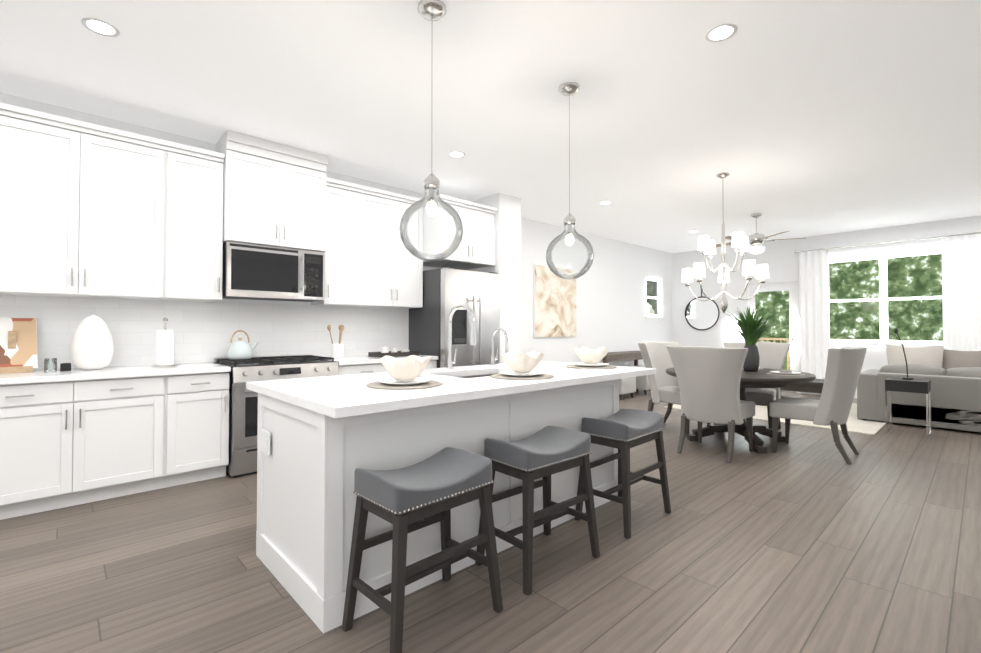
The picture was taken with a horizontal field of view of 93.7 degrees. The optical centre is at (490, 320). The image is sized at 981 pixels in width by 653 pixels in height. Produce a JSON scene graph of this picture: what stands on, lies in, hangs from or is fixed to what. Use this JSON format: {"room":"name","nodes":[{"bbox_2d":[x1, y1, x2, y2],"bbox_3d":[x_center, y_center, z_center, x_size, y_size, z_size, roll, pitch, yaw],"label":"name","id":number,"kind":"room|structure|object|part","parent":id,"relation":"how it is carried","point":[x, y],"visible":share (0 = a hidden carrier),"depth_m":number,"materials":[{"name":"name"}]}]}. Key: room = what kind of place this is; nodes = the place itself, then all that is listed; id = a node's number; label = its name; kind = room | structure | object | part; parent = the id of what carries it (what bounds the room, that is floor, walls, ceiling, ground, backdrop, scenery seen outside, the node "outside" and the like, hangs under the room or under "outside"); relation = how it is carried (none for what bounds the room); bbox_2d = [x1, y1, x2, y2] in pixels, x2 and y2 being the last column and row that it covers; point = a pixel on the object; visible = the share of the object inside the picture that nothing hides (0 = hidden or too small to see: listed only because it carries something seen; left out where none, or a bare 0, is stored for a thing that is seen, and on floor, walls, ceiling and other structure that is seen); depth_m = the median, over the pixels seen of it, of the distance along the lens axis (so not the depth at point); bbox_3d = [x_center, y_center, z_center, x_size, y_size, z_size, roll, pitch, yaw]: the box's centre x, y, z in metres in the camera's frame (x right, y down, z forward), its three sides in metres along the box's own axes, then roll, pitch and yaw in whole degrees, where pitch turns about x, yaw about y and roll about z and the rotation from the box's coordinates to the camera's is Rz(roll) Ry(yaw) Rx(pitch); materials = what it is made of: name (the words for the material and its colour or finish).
{"room":"dining room and kitchen","nodes":[
{"label":"dining room and kitchen","id":0,"kind":"room"},
{"bbox_2d":[0,92,672,369],"bbox_3d":[-0.927,-0.143,5.903,14.100,2.960,0.150,1,-1,-43],"label":"wall","id":1,"kind":"structure","parent":0,"point":[610,299],"depth_m":8.30,"materials":[{"name":"white paint"}]},
{"bbox_2d":[0,107,179,300],"bbox_3d":[-3.137,-0.804,3.518,1.160,1.241,0.337,1,-1,-43],"label":"upper cabinet","id":2,"kind":"object","parent":1,"relation":"attached to","point":[89,210],"depth_m":3.41,"materials":[{"name":"white paint"}]},
{"bbox_2d":[176,147,223,301],"bbox_3d":[-2.636,-0.796,3.985,0.490,1.241,0.337,1,-1,-43],"label":"upper cabinet","id":3,"kind":"object","parent":1,"relation":"attached to","point":[199,216],"depth_m":3.92,"materials":[{"name":"white paint"}]},
{"bbox_2d":[0,295,407,369],"bbox_3d":[-2.524,0.110,4.304,4.090,0.558,0.007,1,-1,-43],"label":"tile backsplash","id":4,"kind":"structure","parent":1,"relation":"attached to","point":[204,332],"depth_m":4.21,"materials":[{"name":"white tile"}]},
{"bbox_2d":[215,130,327,251],"bbox_3d":[-2.093,-1.166,4.432,0.895,0.956,0.432,1,-1,-43],"label":"upper cabinet","id":5,"kind":"object","parent":1,"relation":"attached to","point":[274,194],"visible":0.98,"depth_m":4.26,"materials":[{"name":"white paint"}]},
{"bbox_2d":[222,241,324,301],"bbox_3d":[-2.084,-0.441,4.406,0.870,0.475,0.461,1,-1,-43],"label":"microwave","id":6,"kind":"object","parent":5,"relation":"attached to","point":[255,272],"visible":1,"depth_m":4.25,"materials":[{"name":"silver metal"}]},
{"bbox_2d":[311,177,422,308],"bbox_3d":[-1.343,-0.795,5.165,1.200,1.280,0.372,1,-1,-43],"label":"upper cabinet","id":7,"kind":"object","parent":1,"relation":"attached to","point":[371,260],"visible":0.75,"depth_m":5.00,"materials":[{"name":"white paint"}]},
{"bbox_2d":[423,194,496,269],"bbox_3d":[-0.468,-1.060,5.774,0.895,0.730,0.682,1,-1,-43],"label":"upper cabinet","id":8,"kind":"object","parent":1,"relation":"attached to","point":[476,249],"visible":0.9,"depth_m":5.55,"materials":[{"name":"white paint"}]},
{"bbox_2d":[533,264,576,336],"bbox_3d":[1.088,-0.303,7.653,1.090,1.160,0.033,1,-1,-43],"label":"canvas art","id":9,"kind":"object","parent":1,"relation":"attached to","point":[554,305],"visible":0.79,"depth_m":7.58,"materials":[{"name":"white printed canvas"}]},
{"bbox_2d":[645,277,663,318],"bbox_3d":[3.528,-0.477,10.003,0.800,0.886,0.130,1,-1,-43],"label":"kitchen window","id":10,"kind":"structure","parent":1,"relation":"in","point":[653,298],"depth_m":10.06,"materials":[{"name":"white paint"}]},
{"bbox_2d":[0,389,980,652],"bbox_3d":[1.969,1.344,2.767,14.100,0.120,8.650,1,-1,-43],"label":"floor","id":11,"kind":"structure","parent":0,"point":[808,539],"depth_m":2.34,"materials":[{"name":"brown wood"}]},
{"bbox_2d":[0,375,179,519],"bbox_3d":[-3.057,0.855,3.374,1.159,0.880,0.617,1,-1,-43],"label":"base cabinet","id":12,"kind":"object","parent":11,"relation":"on","point":[77,436],"depth_m":3.20,"materials":[{"name":"white paint"}]},
{"bbox_2d":[0,363,230,386],"bbox_3d":[-3.078,0.394,3.342,1.976,0.040,0.647,1,-1,-43],"label":"countertop","id":13,"kind":"structure","parent":12,"relation":"on","point":[59,376],"depth_m":3.35,"materials":[{"name":"white stone"}]},
{"bbox_2d":[0,318,37,373],"bbox_3d":[-3.416,0.176,3.281,0.153,0.391,0.260,-1,-1,39],"label":"art print","id":14,"kind":"object","parent":13,"relation":"on","point":[18,345],"visible":1,"depth_m":3.30,"materials":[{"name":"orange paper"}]},
{"bbox_2d":[44,358,56,372],"bbox_3d":[-3.153,0.322,3.296,0.068,0.100,0.068,1,-1,-43],"label":"glass tumbler","id":15,"kind":"object","parent":13,"relation":"on","point":[47,361],"visible":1,"depth_m":3.28,"materials":[{"name":"clear glass"}]},
{"bbox_2d":[60,362,70,370],"bbox_3d":[-3.156,0.344,3.416,0.060,0.060,0.060,1,-1,-43],"label":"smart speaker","id":16,"kind":"object","parent":13,"relation":"on","point":[65,366],"visible":1,"depth_m":3.40},
{"bbox_2d":[71,315,113,369],"bbox_3d":[-3.039,0.166,3.514,0.249,0.420,0.249,1,-1,-43],"label":"vase","id":17,"kind":"object","parent":13,"relation":"on","point":[92,346],"visible":1,"depth_m":3.44,"materials":[{"name":"white ceramic"}]},
{"bbox_2d":[152,317,176,366],"bbox_3d":[-2.683,0.178,3.791,0.170,0.405,0.170,1,-1,-43],"label":"paper towel holder","id":18,"kind":"object","parent":13,"relation":"on","point":[164,347],"visible":1,"depth_m":3.74,"materials":[{"name":"white paper"}]},
{"bbox_2d":[180,371,230,484],"bbox_3d":[-2.549,0.862,3.847,0.505,0.880,0.617,1,-1,-43],"label":"base cabinet","id":19,"kind":"object","parent":11,"relation":"on","point":[204,399],"depth_m":3.68,"materials":[{"name":"white paint"}]},
{"bbox_2d":[214,354,338,477],"bbox_3d":[-1.978,0.830,4.285,0.900,0.960,0.722,1,-1,-43],"label":"range","id":20,"kind":"object","parent":11,"relation":"on","point":[243,414],"visible":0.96,"depth_m":3.86,"materials":[{"name":"silver metal"}]},
{"bbox_2d":[227,330,257,359],"bbox_3d":[-2.290,0.221,4.259,0.264,0.268,0.210,1,-1,-43],"label":"kettle","id":21,"kind":"object","parent":20,"relation":"on","point":[239,348],"visible":1,"depth_m":4.18,"materials":[{"name":"white ceramic"}]},
{"bbox_2d":[329,355,437,374],"bbox_3d":[-1.241,0.863,5.042,1.180,0.920,0.652,1,-1,-43],"label":"base cabinet","id":22,"kind":"object","parent":11,"relation":"on","point":[347,365],"visible":0.1,"depth_m":4.66,"materials":[{"name":"white paint"}]},
{"bbox_2d":[327,325,343,357],"bbox_3d":[-1.628,0.222,4.882,0.180,0.353,0.165,1,-1,-43],"label":"utensil crock","id":23,"kind":"object","parent":22,"relation":"on","point":[337,350],"visible":1,"depth_m":4.84,"materials":[{"name":"white ceramic"}]},
{"bbox_2d":[368,347,418,357],"bbox_3d":[-1.090,0.349,5.189,0.260,0.110,0.500,-1,-1,43],"label":"tray","id":24,"kind":"object","parent":22,"relation":"on","point":[393,352],"visible":1,"depth_m":5.08,"materials":[{"name":"brown wood"}]},
{"bbox_2d":[342,447,502,652],"bbox_3d":[-0.278,0.937,1.959,0.562,0.667,0.386,1,-1,-45],"label":"stool","id":25,"kind":"object","parent":11,"relation":"on","point":[438,486],"visible":1,"depth_m":1.88,"materials":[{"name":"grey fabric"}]},
{"bbox_3d":[-0.278,0.658,1.964,0.500,0.124,0.330,1,-1,-45],"label":"seat","id":26,"kind":"part","parent":25,"relation":"part of","materials":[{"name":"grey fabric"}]},
{"bbox_2d":[250,381,618,632],"bbox_3d":[-0.170,0.843,2.960,2.248,0.890,0.904,1,-1,-43],"label":"kitchen island","id":27,"kind":"object","parent":11,"relation":"on","point":[320,440],"depth_m":2.21,"materials":[{"name":"white paint"}]},
{"bbox_2d":[246,361,655,420],"bbox_3d":[-0.066,0.379,3.061,2.540,0.040,1.170,1,-1,-43],"label":"island countertop","id":28,"kind":"structure","parent":27,"relation":"on","point":[337,396],"depth_m":2.42,"materials":[{"name":"white stone"}]},
{"bbox_2d":[366,355,442,389],"bbox_3d":[-0.465,0.271,2.493,0.405,0.155,0.405,-1,-1,30],"label":"place setting","id":29,"kind":"object","parent":28,"relation":"on","point":[404,373],"visible":1,"depth_m":2.42,"materials":[{"name":"beige ceramic"}]},
{"bbox_3d":[-0.465,0.336,2.492,0.405,0.026,0.405,-1,-1,30],"label":"plate","id":30,"kind":"part","parent":29,"relation":"part of","materials":[{"name":"beige ceramic"}]},
{"bbox_2d":[379,355,430,380],"bbox_3d":[-0.461,0.258,2.496,0.268,0.128,0.284,-1,-1,30],"label":"bowl","id":31,"kind":"object","parent":29,"relation":"on","point":[408,368],"depth_m":2.42,"materials":[{"name":"beige ceramic"}]},
{"bbox_2d":[446,303,475,369],"bbox_3d":[-0.200,0.120,3.294,0.095,0.484,0.312,1,-1,-43],"label":"island faucet","id":32,"kind":"object","parent":28,"relation":"on","point":[450,362],"visible":1,"depth_m":3.35,"materials":[{"name":"silver metal"}]},
{"bbox_2d":[450,373,493,376],"bbox_3d":[-0.044,0.505,3.182,0.664,0.232,0.424,1,-1,-43],"label":"sink","id":33,"kind":"object","parent":28,"relation":"in","point":[451,374],"depth_m":3.36,"materials":[{"name":"silver metal"}]},
{"bbox_2d":[489,328,507,365],"bbox_3d":[0.080,0.213,3.667,0.095,0.310,0.205,1,-1,-43],"label":"island faucet","id":34,"kind":"object","parent":28,"relation":"on","point":[492,360],"visible":0.98,"depth_m":3.69,"materials":[{"name":"silver metal"}]},
{"bbox_2d":[490,351,553,379],"bbox_3d":[0.202,0.279,2.922,0.405,0.155,0.405,0,-1,-16],"label":"place setting","id":35,"kind":"object","parent":28,"relation":"on","point":[521,366],"visible":1,"depth_m":2.85,"materials":[{"name":"beige ceramic"}]},
{"bbox_3d":[0.202,0.343,2.921,0.405,0.026,0.405,0,-1,-16],"label":"plate","id":36,"kind":"part","parent":35,"relation":"part of","materials":[{"name":"beige ceramic"}]},
{"bbox_2d":[502,351,544,372],"bbox_3d":[0.202,0.265,2.927,0.268,0.128,0.284,0,-1,-16],"label":"bowl","id":37,"kind":"object","parent":35,"relation":"on","point":[522,362],"depth_m":2.85,"materials":[{"name":"beige ceramic"}]},
{"bbox_2d":[565,347,616,368],"bbox_3d":[0.793,0.291,3.637,0.405,0.155,0.405,0,-1,22],"label":"place setting","id":38,"kind":"object","parent":28,"relation":"on","point":[589,358],"visible":0.98,"depth_m":3.56,"materials":[{"name":"beige ceramic"}]},
{"bbox_3d":[0.793,0.355,3.636,0.405,0.026,0.405,0,-1,22],"label":"plate","id":39,"kind":"part","parent":38,"relation":"part of","materials":[{"name":"beige ceramic"}]},
{"bbox_2d":[573,347,608,363],"bbox_3d":[0.790,0.277,3.641,0.284,0.128,0.268,0,-1,22],"label":"bowl","id":40,"kind":"object","parent":38,"relation":"on","point":[586,355],"depth_m":3.57,"materials":[{"name":"beige ceramic"}]},
{"bbox_2d":[409,267,499,367],"bbox_3d":[-0.424,0.368,5.695,0.865,1.932,0.808,1,-1,-43],"label":"refrigerator","id":41,"kind":"object","parent":11,"relation":"on","point":[446,290],"visible":0.56,"depth_m":5.40,"materials":[{"name":"silver metal"}]},
{"bbox_2d":[475,426,599,595],"bbox_3d":[0.256,0.945,2.456,0.562,0.667,0.386,1,-1,-41],"label":"stool","id":42,"kind":"object","parent":11,"relation":"on","point":[545,453],"visible":1,"depth_m":2.37,"materials":[{"name":"grey fabric"}]},
{"bbox_3d":[0.256,0.667,2.461,0.500,0.124,0.330,1,-1,-41],"label":"seat","id":43,"kind":"part","parent":42,"relation":"part of","materials":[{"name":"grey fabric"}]},
{"bbox_2d":[575,409,670,538],"bbox_3d":[0.878,0.955,3.035,0.562,0.667,0.386,1,-1,-44],"label":"stool","id":44,"kind":"object","parent":11,"relation":"on","point":[623,431],"visible":0.96,"depth_m":2.94,"materials":[{"name":"grey fabric"}]},
{"bbox_3d":[0.878,0.677,3.040,0.500,0.124,0.330,1,-1,-44],"label":"seat","id":45,"kind":"part","parent":44,"relation":"part of","materials":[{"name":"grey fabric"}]},
{"bbox_2d":[601,351,650,390],"bbox_3d":[2.464,0.993,8.625,1.700,0.780,0.420,1,-1,-43],"label":"console table","id":46,"kind":"object","parent":11,"relation":"on","point":[635,356],"visible":0.35,"depth_m":8.37,"materials":[{"name":"brown wood"}]},
{"bbox_2d":[619,377,635,399],"bbox_3d":[2.266,1.127,8.220,0.480,0.500,0.480,1,-1,-43],"label":"ottoman","id":47,"kind":"object","parent":11,"relation":"on","point":[627,385],"visible":0.31,"depth_m":8.00,"materials":[{"name":"grey fabric"}]},
{"bbox_2d":[626,365,649,394],"bbox_3d":[2.881,1.136,8.792,0.480,0.500,0.480,1,-1,-43],"label":"ottoman","id":48,"kind":"object","parent":11,"relation":"on","point":[642,382],"visible":0.29,"depth_m":8.53,"materials":[{"name":"grey fabric"}]},
{"bbox_2d":[638,341,710,436],"bbox_3d":[2.240,0.804,5.665,0.736,1.070,0.735,1,-1,-38],"label":"dining chair","id":49,"kind":"object","parent":11,"relation":"on","point":[664,385],"visible":0.54,"depth_m":5.76,"materials":[{"name":"grey fabric"}]},
{"bbox_2d":[666,346,754,462],"bbox_3d":[2.205,0.785,4.568,0.734,1.070,0.736,1,-1,-45],"label":"dining chair","id":50,"kind":"object","parent":11,"relation":"on","point":[709,379],"visible":1,"depth_m":4.34,"materials":[{"name":"grey fabric"}]},
{"bbox_2d":[666,367,815,452],"bbox_3d":[2.705,0.943,5.065,1.440,0.760,1.440,1,-1,-43],"label":"dining table","id":51,"kind":"object","parent":11,"relation":"on","point":[759,379],"visible":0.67,"depth_m":4.74,"materials":[{"name":"brown wood"}]},
{"bbox_2d":[721,307,782,371],"bbox_3d":[2.897,0.193,5.111,0.738,0.739,0.773,1,-1,-43],"label":"grass plant","id":52,"kind":"object","parent":51,"relation":"on","point":[751,329],"visible":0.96,"depth_m":5.04,"materials":[{"name":"green plant"}]},
{"bbox_2d":[766,370,804,375],"bbox_3d":[3.037,0.537,4.739,0.344,0.038,0.344,1,-1,-45],"label":"plate","id":53,"kind":"object","parent":51,"relation":"on","point":[785,373],"visible":0.98,"depth_m":4.68,"materials":[{"name":"beige ceramic"}]},
{"bbox_2d":[724,342,790,437],"bbox_3d":[3.212,0.803,5.630,0.736,1.070,0.734,-1,-1,42],"label":"dining chair","id":54,"kind":"object","parent":11,"relation":"on","point":[772,355],"visible":0.35,"depth_m":5.56,"materials":[{"name":"grey fabric"}]},
{"bbox_2d":[665,403,885,434],"bbox_3d":[4.527,1.353,7.138,2.600,0.010,2.540,1,-1,-43],"label":"living room rug","id":55,"kind":"object","parent":11,"relation":"on","point":[854,423],"visible":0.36,"depth_m":5.98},
{"bbox_2d":[780,379,823,399],"bbox_3d":[4.762,1.133,7.183,0.600,0.429,1.100,1,-1,-43],"label":"coffee table","id":56,"kind":"object","parent":55,"relation":"on","point":[815,386],"visible":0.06,"depth_m":6.87,"materials":[{"name":"brown wood"}]},
{"bbox_2d":[857,345,980,431],"bbox_3d":[6.057,0.823,5.660,1.028,0.999,2.313,1,-1,-43],"label":"sofa","id":57,"kind":"object","parent":55,"relation":"on","point":[954,376],"visible":0.92,"depth_m":5.78,"materials":[{"name":"grey fabric"}]},
{"bbox_2d":[886,345,943,367],"bbox_3d":[5.585,0.609,6.058,0.572,0.572,0.162,-1,-13,39],"label":"pillow","id":58,"kind":"object","parent":57,"relation":"on","point":[926,355],"depth_m":6.03,"materials":[{"name":"grey fabric"}]},
{"bbox_2d":[942,349,980,369],"bbox_3d":[5.972,0.624,5.789,0.162,0.528,0.528,20,-12,-33],"label":"pillow","id":59,"kind":"object","parent":57,"relation":"on","point":[951,358],"depth_m":5.81,"materials":[{"name":"grey fabric"}]},
{"bbox_2d":[770,346,866,464],"bbox_3d":[3.240,0.784,4.532,0.736,1.070,0.734,1,-1,-45],"label":"dining chair","id":60,"kind":"object","parent":11,"relation":"on","point":[831,407],"visible":1,"depth_m":4.27,"materials":[{"name":"grey fabric"}]},
{"bbox_2d":[885,329,930,437],"bbox_3d":[4.918,0.713,5.422,0.370,1.233,0.370,1,-1,-43],"label":"side table","id":61,"kind":"object","parent":11,"relation":"on","point":[908,384],"visible":1,"depth_m":5.36,"materials":[{"name":"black metal"}]},
{"bbox_3d":[4.918,1.014,5.417,0.370,0.630,0.370,1,-1,-43],"label":"frame","id":62,"kind":"part","parent":61,"relation":"part of","materials":[{"name":"silver metal"}]},
{"bbox_2d":[0,0,980,252],"bbox_3d":[1.969,-1.735,2.819,14.100,0.120,8.650,1,-1,-43],"label":"ceiling","id":63,"kind":"structure","parent":0,"point":[800,118],"depth_m":3.39,"materials":[{"name":"white paint"}]},
{"bbox_2d":[81,17,119,37],"bbox_3d":[-2.230,-1.675,2.632,0.169,0.005,0.169,-1,-1,41],"label":"recessed light","id":64,"kind":"object","parent":63,"relation":"in","point":[98,26],"depth_m":2.63,"materials":[{"name":"white paint"}]},
{"bbox_2d":[399,0,463,261],"bbox_3d":[-0.314,-0.997,2.463,0.341,1.366,0.341,1,-1,-43],"label":"pendant light","id":65,"kind":"object","parent":63,"relation":"hanging from","point":[432,10],"visible":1,"depth_m":2.42,"materials":[{"name":"silver metal"}]},
{"bbox_3d":[-0.314,-0.518,2.455,0.341,0.408,0.341,1,-1,-43],"label":"glass","id":66,"kind":"part","parent":65,"relation":"part of","materials":[{"name":"clear glass"}]},
{"bbox_3d":[-0.314,-0.596,2.457,0.056,0.078,0.056,1,-1,-43],"label":"bulb","id":67,"kind":"part","parent":65,"relation":"part of","materials":[{"name":"white glass"}]},
{"bbox_2d":[448,151,464,157],"bbox_3d":[-0.336,-1.643,4.559,0.169,0.005,0.169,0,-1,23],"label":"recessed light","id":68,"kind":"object","parent":63,"relation":"in","point":[454,154],"depth_m":4.55,"materials":[{"name":"white paint"}]},
{"bbox_2d":[546,82,593,279],"bbox_3d":[0.563,-0.978,3.280,0.341,1.376,0.341,1,-1,-43],"label":"pendant light","id":69,"kind":"object","parent":63,"relation":"hanging from","point":[569,89],"visible":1,"depth_m":3.23,"materials":[{"name":"silver metal"}]},
{"bbox_3d":[0.563,-0.494,3.272,0.341,0.408,0.341,1,-1,-43],"label":"glass","id":70,"kind":"part","parent":69,"relation":"part of","materials":[{"name":"clear glass"}]},
{"bbox_3d":[0.563,-0.572,3.273,0.056,0.078,0.056,1,-1,-43],"label":"bulb","id":71,"kind":"part","parent":69,"relation":"part of","materials":[{"name":"white glass"}]},
{"bbox_2d":[599,201,611,204],"bbox_3d":[1.581,-1.613,6.316,0.169,0.005,0.169,-1,-1,38],"label":"recessed light","id":72,"kind":"object","parent":63,"relation":"in","point":[604,202],"depth_m":6.29,"materials":[{"name":"white paint"}]},
{"bbox_2d":[705,23,737,42],"bbox_3d":[1.345,-1.674,2.681,0.169,0.005,0.169,-1,-1,41],"label":"recessed light","id":73,"kind":"object","parent":63,"relation":"in","point":[721,32],"depth_m":2.68,"materials":[{"name":"white paint"}]},
{"bbox_2d":[682,172,768,312],"bbox_3d":[2.574,-0.855,5.157,0.887,1.559,0.858,1,-1,-43],"label":"chandelier","id":74,"kind":"object","parent":63,"relation":"hanging from","point":[740,243],"visible":1,"depth_m":5.09,"materials":[{"name":"silver metal"}]},
{"bbox_2d":[715,213,805,253],"bbox_3d":[3.989,-1.302,6.965,1.250,0.604,1.209,1,-1,-43],"label":"ceiling fan","id":75,"kind":"object","parent":63,"relation":"hanging from","point":[756,240],"visible":0.92,"depth_m":6.86,"materials":[{"name":"silver metal"}]},
{"bbox_2d":[468,192,520,362],"bbox_3d":[0.018,-0.138,6.209,0.400,2.960,0.710,1,-1,-43],"label":"wall","id":76,"kind":"structure","parent":0,"point":[507,267],"depth_m":5.95,"materials":[{"name":"white paint"}]},
{"bbox_2d":[672,215,980,390],"bbox_3d":[7.074,-0.115,7.546,0.150,2.960,8.650,1,-1,-43],"label":"wall","id":77,"kind":"structure","parent":0,"point":[780,258],"depth_m":8.95,"materials":[{"name":"white paint"}]},
{"bbox_2d":[685,286,719,329],"bbox_3d":[4.611,-0.267,10.045,0.042,0.975,0.748,1,-1,-43],"label":"round mirror","id":78,"kind":"object","parent":77,"relation":"attached to","point":[701,315],"visible":0.9,"depth_m":10.04,"materials":[{"name":"black mirror"}]},
{"bbox_2d":[741,277,803,393],"bbox_3d":[5.577,0.288,9.111,0.138,2.204,1.080,1,-1,-43],"label":"patio door","id":79,"kind":"structure","parent":77,"relation":"in","point":[787,284],"depth_m":8.88,"materials":[{"name":"white paint"}]},
{"bbox_2d":[828,250,942,345],"bbox_3d":[6.724,-0.343,7.866,0.130,1.546,1.710,1,-1,-43],"label":"double window","id":80,"kind":"structure","parent":77,"relation":"in","point":[883,299],"depth_m":7.84,"materials":[{"name":"white paint"}]},
{"bbox_2d":[794,232,980,252],"bbox_3d":[7.638,-1.329,6.759,0.120,0.044,5.442,1,-1,-43],"label":"curtain rod","id":81,"kind":"object","parent":77,"relation":"attached to","point":[891,241],"visible":0.96,"depth_m":7.68,"materials":[{"name":"silver metal"}]},
{"bbox_2d":[799,250,828,394],"bbox_3d":[5.964,0.041,8.478,0.088,2.640,0.454,1,-1,-43],"label":"curtain","id":82,"kind":"object","parent":81,"relation":"hanging from","point":[814,304],"visible":0.83,"depth_m":8.46,"materials":[{"name":"white fabric"}]},
{"bbox_2d":[941,234,980,350],"bbox_3d":[7.283,0.017,7.062,0.088,2.640,0.484,1,-1,-43],"label":"curtain","id":83,"kind":"object","parent":81,"relation":"hanging from","point":[961,283],"visible":0.62,"depth_m":7.10,"materials":[{"name":"white fabric"}]},
{"label":"outside","id":84,"kind":"structure","parent":0,"visible":0},
{"bbox_2d":[758,338,879,369],"bbox_3d":[6.471,0.979,9.870,2.140,1.150,3.400,1,-1,-43],"label":"deck railing","id":85,"kind":"object","parent":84,"point":[773,339],"depth_m":10.80,"materials":[{"name":"brown wood"}]},
{"bbox_2d":[755,254,942,369],"bbox_3d":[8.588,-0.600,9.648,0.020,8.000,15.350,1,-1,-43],"label":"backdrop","id":86,"kind":"structure","parent":84,"point":[911,323],"depth_m":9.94,"materials":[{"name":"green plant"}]}
]}

